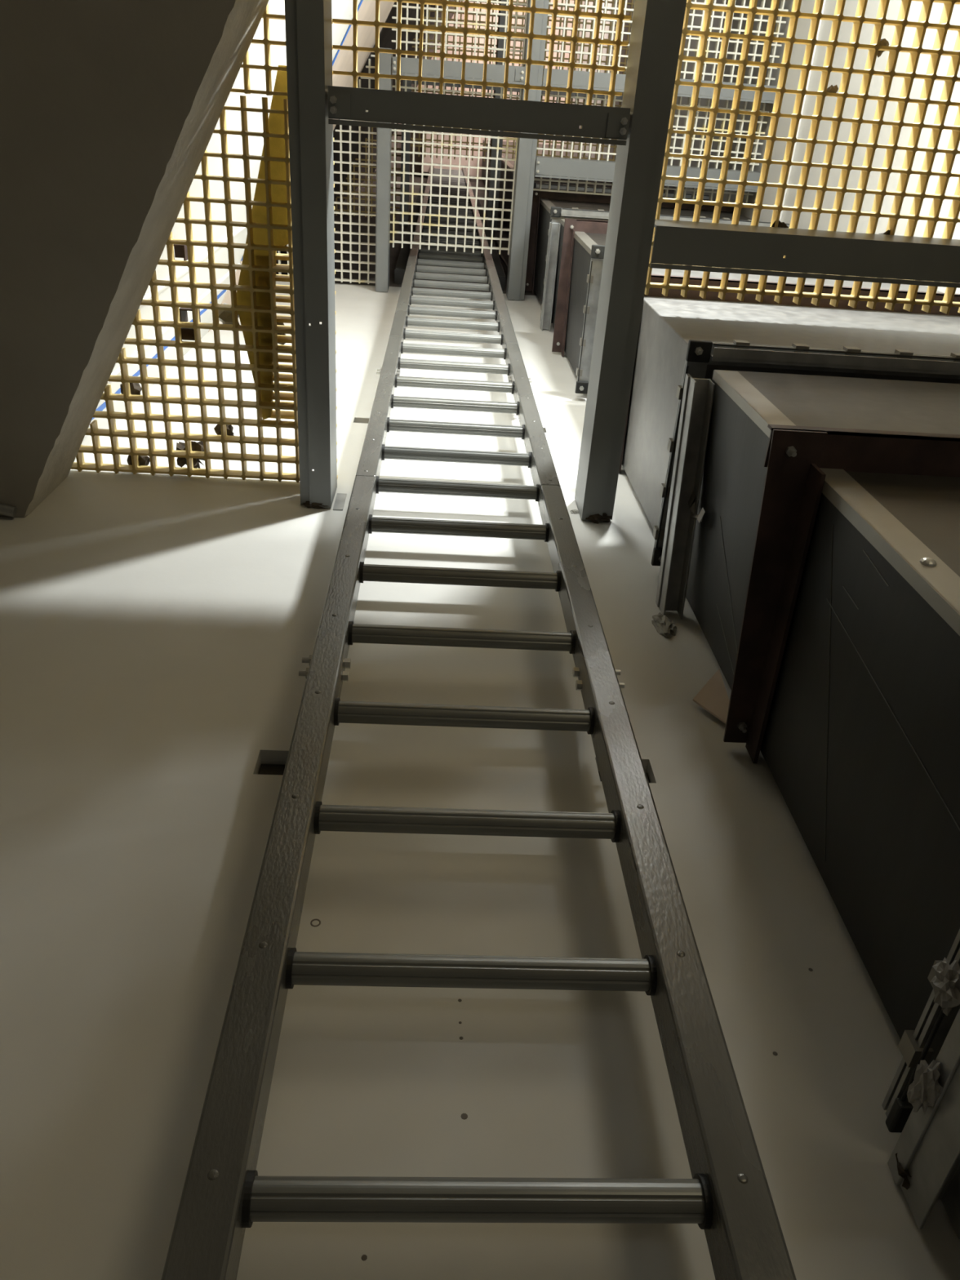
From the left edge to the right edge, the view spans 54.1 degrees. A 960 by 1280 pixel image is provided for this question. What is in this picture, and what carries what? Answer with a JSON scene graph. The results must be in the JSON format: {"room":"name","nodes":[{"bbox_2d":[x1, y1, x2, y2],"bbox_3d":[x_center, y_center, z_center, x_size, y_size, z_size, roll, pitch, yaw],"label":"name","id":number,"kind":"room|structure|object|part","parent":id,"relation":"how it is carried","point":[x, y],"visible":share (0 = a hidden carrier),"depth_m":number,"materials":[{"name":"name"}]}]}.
{"room":"industrial ladder shaft","nodes":[
{"label":"industrial ladder shaft","id":0,"kind":"room"},
{"bbox_2d":[0,0,268,517],"bbox_3d":[-1.377,-1.512,1.854,3.350,0.305,2.574,2,-60,-3],"label":"ceiling","id":1,"kind":"structure","parent":0,"point":[110,110],"depth_m":2.02,"materials":[{"name":"grey paint"}]},
{"bbox_2d":[0,503,16,517],"bbox_3d":[-1.196,-0.327,2.347,0.067,0.026,0.026,14,-62,-10],"label":"pipe stub","id":2,"kind":"object","parent":1,"relation":"attached to","point":[7,510],"visible":1,"depth_m":2.34,"materials":[{"name":"grey metal"}]},
{"bbox_2d":[74,0,460,461],"bbox_3d":[-0.730,-4.900,7.865,0.202,13.444,3.014,27,-65,-16],"label":"wall","id":3,"kind":"structure","parent":0,"point":[340,9],"depth_m":3.13,"materials":[{"name":"beige paint"}]},
{"bbox_2d":[91,289,226,420],"bbox_3d":[-1.106,-1.081,3.388,0.001,1.780,0.101,27,-65,-16],"label":"tape","id":4,"kind":"object","parent":3,"relation":"attached to","point":[103,406],"visible":0.34,"depth_m":3.15,"materials":[{"name":"blue plastic"}]},
{"bbox_2d":[106,262,240,386],"bbox_3d":[-1.035,-1.156,3.312,0.012,1.840,0.072,27,-65,-16],"label":"trim","id":5,"kind":"structure","parent":3,"relation":"attached to","point":[166,329],"depth_m":3.08,"materials":[{"name":"beige paint"}]},
{"bbox_2d":[139,226,246,307],"bbox_3d":[-0.909,-1.335,3.215,0.012,1.840,0.072,27,-65,-16],"label":"trim","id":6,"kind":"structure","parent":3,"relation":"attached to","point":[160,288],"depth_m":2.89,"materials":[{"name":"beige paint"}]},
{"bbox_2d":[240,0,363,261],"bbox_3d":[-0.562,-2.360,3.759,0.001,0.056,1.850,27,-65,-16],"label":"tape","id":7,"kind":"object","parent":3,"relation":"attached to","point":[359,6],"visible":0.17,"depth_m":3.74,"materials":[{"name":"blue plastic"}]},
{"bbox_2d":[284,0,337,507],"bbox_3d":[-0.409,-0.932,2.318,0.083,0.163,1.226,2,-60,-3],"label":"support post","id":8,"kind":"object","parent":3,"relation":"attached to","point":[308,23],"visible":1,"depth_m":2.23,"materials":[{"name":"grey metal"}]},
{"bbox_2d":[71,95,337,482],"bbox_3d":[-0.756,-0.902,2.486,0.750,0.117,0.952,2,-60,-3],"label":"floor grating","id":9,"kind":"structure","parent":8,"relation":"on","point":[96,449],"depth_m":2.51,"materials":[{"name":"yellow metal"}]},
{"bbox_2d":[120,382,142,395],"bbox_3d":[-0.970,-0.697,2.613,0.058,0.053,0.061,2,-60,-3],"label":"scrap","id":10,"kind":"object","parent":9,"relation":"on","point":[135,388],"visible":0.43,"depth_m":2.60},
{"bbox_2d":[126,454,150,466],"bbox_3d":[-0.977,-0.514,2.689,0.064,0.027,0.052,-25,-62,12],"label":"scrap","id":11,"kind":"object","parent":9,"relation":"on","point":[143,460],"visible":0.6,"depth_m":2.68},
{"bbox_3d":[-0.779,-1.008,2.440,0.038,0.050,0.038,2,-60,-3],"label":"metal bracket","id":12,"kind":"part","parent":9,"relation":"part of","materials":[{"name":"brown metal"}]},
{"bbox_3d":[-0.782,-0.858,2.538,0.050,0.070,0.080,2,-60,-3],"label":"metal bracket","id":13,"kind":"part","parent":9,"relation":"part of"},
{"bbox_2d":[176,440,204,468],"bbox_3d":[-0.832,-0.533,2.726,0.095,0.076,0.104,2,-60,-3],"label":"tuft","id":14,"kind":"object","parent":9,"relation":"on","point":[196,446],"visible":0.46,"depth_m":2.71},
{"bbox_2d":[213,424,234,435],"bbox_3d":[-0.725,-0.592,2.666,0.057,0.025,0.051,2,-60,-3],"label":"scrap","id":15,"kind":"object","parent":9,"relation":"on","point":[229,428],"visible":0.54,"depth_m":2.66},
{"bbox_2d":[217,302,239,324],"bbox_3d":[-0.676,-0.871,2.527,0.070,0.056,0.066,2,-60,-3],"label":"lump","id":16,"kind":"object","parent":9,"relation":"on","point":[224,316],"visible":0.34,"depth_m":2.51,"materials":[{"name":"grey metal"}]},
{"bbox_2d":[236,65,294,419],"bbox_3d":[-0.553,-1.003,2.457,0.175,0.052,0.859,2,-60,-3],"label":"panel","id":17,"kind":"object","parent":9,"relation":"on","point":[276,121],"visible":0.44,"depth_m":2.44,"materials":[{"name":"yellow metal"}]},
{"bbox_2d":[276,322,285,345],"bbox_3d":[-0.571,-0.848,2.598,0.075,0.037,0.065,2,-60,-3],"label":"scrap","id":18,"kind":"object","parent":17,"relation":"on","point":[277,323],"visible":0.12,"depth_m":2.60,"materials":[{"name":"grey"}]},
{"bbox_2d":[230,4,333,96],"bbox_3d":[-0.458,-1.469,2.128,0.244,0.040,0.415,2,-60,-3],"label":"floor grating","id":19,"kind":"structure","parent":8,"relation":"on","point":[266,16],"depth_m":2.19,"materials":[{"name":"yellow metal"}]},
{"bbox_2d":[300,501,328,508],"bbox_3d":[-0.447,-0.367,2.554,0.082,0.024,0.024,2,-60,-3],"label":"lump","id":20,"kind":"object","parent":8,"relation":"on","point":[306,504],"visible":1,"depth_m":2.55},
{"bbox_2d":[277,54,377,284],"bbox_3d":[-0.895,-2.634,5.283,0.655,0.038,1.166,2,-60,-3],"label":"floor grating","id":21,"kind":"structure","parent":3,"relation":"attached to","point":[369,143],"depth_m":5.36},
{"bbox_2d":[333,79,402,218],"bbox_3d":[-0.988,-4.281,8.141,0.616,0.038,1.136,2,-60,-3],"label":"floor grating","id":22,"kind":"structure","parent":3,"relation":"attached to","point":[366,146],"depth_m":8.28,"materials":[{"name":"metal"}]},
{"bbox_2d":[375,47,392,292],"bbox_3d":[-0.534,-2.571,5.211,0.072,0.168,1.196,2,-60,-3],"label":"channel","id":23,"kind":"object","parent":3,"relation":"attached to","point":[385,60],"visible":0.76,"depth_m":5.19,"materials":[{"name":"grey paint"}]},
{"bbox_2d":[400,72,412,226],"bbox_3d":[-0.637,-4.210,8.074,0.072,0.168,1.196,2,-60,-3],"label":"channel","id":24,"kind":"object","parent":3,"relation":"attached to","point":[409,83],"visible":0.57,"depth_m":8.08,"materials":[{"name":"grey paint"}]},
{"bbox_2d":[375,0,573,177],"bbox_3d":[-1.023,-9.065,13.335,4.800,0.200,4.380,2,-60,-3],"label":"ceiling","id":25,"kind":"structure","parent":0,"point":[417,168],"depth_m":13.62,"materials":[{"name":"white paint"}]},
{"bbox_2d":[0,170,959,1279],"bbox_3d":[-0.805,-2.810,7.066,5.000,16.900,0.251,2,-60,-3],"label":"wall","id":26,"kind":"structure","parent":0,"point":[156,631],"depth_m":1.35,"materials":[{"name":"beige paint"}]},
{"bbox_2d":[333,493,346,511],"bbox_3d":[-0.388,-0.382,2.603,0.027,0.120,0.005,2,-60,-3],"label":"bracket","id":27,"kind":"object","parent":26,"relation":"attached to","point":[340,498],"depth_m":2.60,"materials":[{"name":"grey metal"}]},
{"bbox_2d":[394,185,425,284],"bbox_3d":[-0.586,-3.827,8.538,0.070,6.550,0.085,2,-60,-3],"label":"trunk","id":28,"kind":"object","parent":26,"relation":"attached to","point":[399,271],"visible":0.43,"depth_m":6.34,"materials":[{"name":"black metal"}]},
{"bbox_2d":[471,188,506,290],"bbox_3d":[0.018,-3.803,8.574,0.070,6.550,0.085,2,-60,-3],"label":"trunk","id":29,"kind":"object","parent":26,"relation":"attached to","point":[501,276],"visible":0.29,"depth_m":6.43,"materials":[{"name":"black metal"}]},
{"bbox_2d":[486,0,509,231],"bbox_3d":[0.180,-4.733,7.804,0.090,0.168,2.476,2,-60,-3],"label":"channel","id":30,"kind":"object","parent":26,"relation":"attached to","point":[501,19],"visible":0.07,"depth_m":8.06,"materials":[{"name":"grey paint"}]},
{"bbox_2d":[412,73,495,89],"bbox_3d":[-0.216,-4.655,7.833,0.689,0.170,0.090,2,-60,-3],"label":"channel","id":31,"kind":"object","parent":30,"relation":"attached to","point":[432,83],"visible":0.33,"depth_m":7.78,"materials":[{"name":"grey paint"}]},
{"bbox_2d":[410,0,500,161],"bbox_3d":[-0.201,-4.994,7.761,0.711,0.038,1.830,2,-60,-3],"label":"floor grating","id":32,"kind":"structure","parent":30,"relation":"on","point":[459,42],"depth_m":7.81,"materials":[{"name":"white metal"}]},
{"bbox_2d":[506,80,622,99],"bbox_3d":[0.874,-4.611,7.897,1.297,0.170,0.090,2,-60,-3],"label":"channel","id":33,"kind":"object","parent":30,"relation":"attached to","point":[552,92],"visible":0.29,"depth_m":7.83,"materials":[{"name":"grey paint"}]},
{"bbox_2d":[493,230,508,270],"bbox_3d":[0.156,-2.848,6.906,0.040,2.801,0.039,2,-60,-3],"label":"cable","id":34,"kind":"object","parent":26,"relation":"attached to","point":[501,256],"visible":0.51,"depth_m":6.74,"materials":[{"name":"black rubber"}]},
{"bbox_2d":[506,0,549,300],"bbox_3d":[0.286,-3.095,4.941,0.096,0.168,2.476,2,-60,-3],"label":"channel","id":35,"kind":"object","parent":26,"relation":"attached to","point":[526,157],"visible":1,"depth_m":5.18,"materials":[{"name":"grey paint"}]},
{"bbox_2d":[391,56,524,84],"bbox_3d":[-0.114,-3.003,4.965,0.689,0.192,0.080,2,-60,-3],"label":"channel","id":36,"kind":"object","parent":35,"relation":"attached to","point":[410,66],"visible":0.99,"depth_m":4.90,"materials":[{"name":"grey paint"}]},
{"bbox_2d":[390,0,528,254],"bbox_3d":[-0.109,-3.215,4.979,0.710,0.038,2.156,2,-60,-3],"label":"floor grating","id":37,"kind":"structure","parent":35,"relation":"on","point":[517,3],"depth_m":5.27,"materials":[{"name":"white metal"}]},
{"bbox_2d":[534,155,760,191],"bbox_3d":[0.950,-2.593,5.238,1.297,0.192,0.096,2,-60,-3],"label":"channel","id":38,"kind":"object","parent":35,"relation":"attached to","point":[549,166],"visible":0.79,"depth_m":5.17,"materials":[{"name":"grey paint"}]},
{"bbox_2d":[542,68,777,103],"bbox_3d":[0.976,-2.965,5.039,1.297,0.170,0.080,2,-60,-3],"label":"channel","id":39,"kind":"object","parent":35,"relation":"attached to","point":[559,77],"visible":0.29,"depth_m":4.96,"materials":[{"name":"grey paint"}]},
{"bbox_2d":[569,509,578,514],"bbox_3d":[0.267,-0.360,2.651,0.029,0.029,0.014,2,-60,-3],"label":"lump","id":40,"kind":"object","parent":26,"relation":"attached to","point":[575,511],"visible":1,"depth_m":2.64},
{"bbox_2d":[574,0,686,520],"bbox_3d":[0.400,-1.443,2.055,0.086,0.163,2.476,2,-60,-3],"label":"support post","id":41,"kind":"object","parent":26,"relation":"attached to","point":[657,25],"visible":1,"depth_m":2.27,"materials":[{"name":"grey metal"}]},
{"bbox_2d":[328,85,630,145],"bbox_3d":[-0.003,-1.205,2.163,0.672,0.187,0.074,2,-60,-3],"label":"channel","id":42,"kind":"object","parent":41,"relation":"attached to","point":[426,109],"visible":1,"depth_m":2.10,"materials":[{"name":"grey paint"}]},
{"bbox_2d":[332,0,631,106],"bbox_3d":[0.038,-1.877,1.913,0.682,0.040,1.430,2,-60,-3],"label":"floor grating","id":43,"kind":"structure","parent":41,"relation":"on","point":[488,6],"depth_m":2.18,"materials":[{"name":"yellow metal"}]},
{"bbox_2d":[580,512,612,524],"bbox_3d":[0.323,-0.339,2.600,0.087,0.056,0.032,2,-60,-3],"label":"lump","id":44,"kind":"object","parent":41,"relation":"on","point":[595,518],"visible":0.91,"depth_m":2.59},
{"bbox_2d":[649,218,959,288],"bbox_3d":[1.057,-0.954,2.357,1.291,0.165,0.094,2,-60,-3],"label":"support beam","id":45,"kind":"structure","parent":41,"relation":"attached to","point":[687,244],"depth_m":2.27,"materials":[{"name":"grey metal"}]},
{"bbox_2d":[644,0,959,314],"bbox_3d":[1.062,-1.198,2.338,1.282,0.040,0.715,2,-60,-3],"label":"floor grating","id":46,"kind":"structure","parent":45,"relation":"on","point":[942,28],"depth_m":2.30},
{"bbox_2d":[771,219,788,227],"bbox_3d":[0.763,-1.047,2.404,0.049,0.017,0.043,32,-66,-18],"label":"scrap","id":47,"kind":"object","parent":46,"relation":"on","point":[781,224],"visible":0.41,"depth_m":2.39,"materials":[{"name":"black"}]},
{"bbox_2d":[826,84,838,97],"bbox_3d":[0.857,-1.336,2.288,0.030,0.009,0.025,-37,-65,17],"label":"scrap","id":48,"kind":"object","parent":46,"relation":"on","point":[832,89],"visible":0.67,"depth_m":2.28,"materials":[{"name":"brown"}]},
{"bbox_2d":[876,38,888,57],"bbox_3d":[0.959,-1.419,2.246,0.036,0.012,0.038,-35,-65,16],"label":"scrap","id":49,"kind":"object","parent":46,"relation":"on","point":[884,42],"visible":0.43,"depth_m":2.24,"materials":[{"name":"brown"}]},
{"bbox_2d":[878,229,890,235],"bbox_3d":[1.043,-1.032,2.423,0.040,0.017,0.037,-21,-62,10],"label":"scrap","id":50,"kind":"object","parent":46,"relation":"on","point":[888,231],"visible":0.23,"depth_m":2.41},
{"bbox_2d":[651,612,676,637],"bbox_3d":[0.408,-0.031,2.087,0.052,0.097,0.028,2,-60,-3],"label":"lump","id":51,"kind":"object","parent":26,"relation":"attached to","point":[664,626],"visible":1,"depth_m":2.07,"materials":[{"name":"beige stone"}]},
{"bbox_2d":[693,668,729,724],"bbox_3d":[0.443,0.112,1.786,0.063,0.160,0.042,2,-60,-3],"label":"wedge","id":52,"kind":"object","parent":26,"relation":"attached to","point":[713,697],"visible":0.82,"depth_m":1.80,"materials":[{"name":"beige paint"}]},
{"bbox_2d":[564,0,959,293],"bbox_3d":[1.737,-4.720,6.065,0.200,16.900,4.380,2,-60,-3],"label":"ceiling","id":53,"kind":"structure","parent":0,"point":[851,6],"depth_m":4.21,"materials":[{"name":"beige paint"}]},
{"bbox_2d":[502,0,634,160],"bbox_3d":[0.881,-4.960,7.820,1.280,0.038,1.808,2,-60,-3],"label":"floor grating","id":54,"kind":"structure","parent":53,"relation":"attached to","point":[631,3],"depth_m":7.84,"materials":[{"name":"white metal"}]},
{"bbox_2d":[533,0,788,204],"bbox_3d":[0.984,-3.323,4.957,1.281,0.038,1.806,2,-60,-3],"label":"floor grating","id":55,"kind":"structure","parent":53,"relation":"attached to","point":[759,20],"depth_m":5.11,"materials":[{"name":"white metal"}]},
{"bbox_2d":[759,0,826,222],"bbox_3d":[1.682,-3.735,4.327,0.035,0.330,4.380,2,-60,-3],"label":"trim","id":56,"kind":"structure","parent":53,"relation":"attached to","point":[803,24],"depth_m":4.86,"materials":[{"name":"beige paint"}]},
{"bbox_3d":[-0.491,-0.602,-1.457,5.200,0.100,4.780,2,-60,-3],"label":"floor","id":57,"kind":"structure","parent":0,"visible":0},
{"bbox_2d":[160,165,796,1279],"bbox_3d":[-0.209,-2.819,6.621,0.550,16.100,0.082,2,-60,-3],"label":"ladder","id":58,"kind":"object","parent":57,"relation":"on","point":[728,1195],"visible":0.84,"depth_m":1.11,"materials":[{"name":"grey metal"}]},
{"bbox_3d":[-0.232,0.394,0.961,0.049,3.090,0.062,2,-60,-3],"label":"rail","id":59,"kind":"part","parent":58,"relation":"part of","materials":[{"name":"grey metal"}]},
{"bbox_3d":[-0.304,-0.763,2.982,0.049,1.570,0.062,2,-60,-3],"label":"rail","id":60,"kind":"part","parent":58,"relation":"part of","materials":[{"name":"grey metal"}]},
{"bbox_3d":[-0.411,-2.453,5.936,0.049,5.240,0.062,2,-60,-3],"label":"rail","id":61,"kind":"part","parent":58,"relation":"part of","materials":[{"name":"grey metal"}]},
{"bbox_3d":[-0.589,-5.292,10.899,0.049,6.199,0.062,2,-60,-3],"label":"rail","id":62,"kind":"part","parent":58,"relation":"part of","materials":[{"name":"grey metal"}]},
{"bbox_2d":[423,92,475,175],"bbox_3d":[-0.451,-7.369,13.691,0.720,0.700,1.000,2,-60,-3],"label":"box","id":63,"kind":"object","parent":58,"relation":"on","point":[427,159],"visible":0.14,"depth_m":13.52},
{"bbox_3d":[-0.137,-5.274,10.925,0.049,6.199,0.062,2,-60,-3],"label":"rail","id":64,"kind":"part","parent":58,"relation":"part of","materials":[{"name":"grey metal"}]},
{"bbox_3d":[0.042,-2.434,5.963,0.049,5.240,0.062,2,-60,-3],"label":"rail","id":65,"kind":"part","parent":58,"relation":"part of","materials":[{"name":"grey metal"}]},
{"bbox_3d":[0.148,-0.744,3.009,0.049,1.570,0.062,2,-60,-3],"label":"rail","id":66,"kind":"part","parent":58,"relation":"part of","materials":[{"name":"grey metal"}]},
{"bbox_3d":[0.221,0.412,0.987,0.049,3.090,0.062,2,-60,-3],"label":"rail","id":67,"kind":"part","parent":58,"relation":"part of","materials":[{"name":"grey metal"}]},
{"bbox_2d":[481,139,959,1239],"bbox_3d":[0.835,-3.058,6.868,1.210,16.700,0.581,2,-60,-3],"label":"air duct","id":68,"kind":"object","parent":57,"relation":"on","point":[818,447],"visible":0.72,"depth_m":1.47,"materials":[{"name":"black metal"}]},
{"bbox_3d":[0.393,-1.179,3.538,0.004,0.004,0.461,2,-60,-3],"label":"drive rod","id":69,"kind":"part","parent":68,"relation":"part of","materials":[{"name":"grey metal"}]},
{"bbox_3d":[0.922,-2.879,6.019,1.122,0.004,0.004,2,-60,-3],"label":"drive rod","id":70,"kind":"part","parent":68,"relation":"part of","materials":[{"name":"grey metal"}]},
{"bbox_3d":[0.442,-0.402,2.180,0.004,0.004,0.461,2,-60,-3],"label":"drive rod","id":71,"kind":"part","parent":68,"relation":"part of","materials":[{"name":"grey metal"}]},
{"bbox_3d":[0.967,-2.080,4.622,1.134,0.004,0.004,2,-60,-3],"label":"drive rod","id":72,"kind":"part","parent":68,"relation":"part of","materials":[{"name":"grey metal"}]},
{"bbox_2d":[688,490,705,523],"bbox_3d":[0.469,-0.282,2.050,0.012,0.132,0.061,2,-60,-3],"label":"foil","id":73,"kind":"object","parent":68,"relation":"hanging from","point":[699,517],"visible":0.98,"depth_m":2.06,"materials":[{"name":"silver metal"}]},
{"bbox_3d":[1.066,-0.620,2.078,1.118,0.004,0.004,2,-60,-3],"label":"drive rod","id":74,"kind":"part","parent":68,"relation":"part of","materials":[{"name":"grey metal"}]},
{"bbox_2d":[895,1153,911,1190],"bbox_3d":[0.463,0.564,1.004,0.039,0.053,0.038,-12,-60,5],"label":"lump","id":75,"kind":"object","parent":68,"relation":"attached to","point":[903,1173],"visible":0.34,"depth_m":0.99,"materials":[{"name":"black"}]},
{"bbox_3d":[0.472,0.313,0.913,0.004,0.004,0.477,2,-60,-3],"label":"drive rod","id":76,"kind":"part","parent":68,"relation":"part of","materials":[{"name":"grey metal"}]},
{"bbox_2d":[906,1059,942,1115],"bbox_3d":[0.449,0.450,0.948,0.022,0.040,0.075,2,-60,-3],"label":"lump","id":77,"kind":"object","parent":68,"relation":"attached to","point":[925,1089],"visible":1,"depth_m":0.94,"materials":[{"name":"grey metal"}]},
{"bbox_2d":[929,956,959,1016],"bbox_3d":[0.447,0.330,0.897,0.025,0.050,0.055,2,-60,-3],"label":"lump","id":78,"kind":"object","parent":68,"relation":"attached to","point":[945,984],"visible":1,"depth_m":0.89,"materials":[{"name":"grey metal"}]}
]}

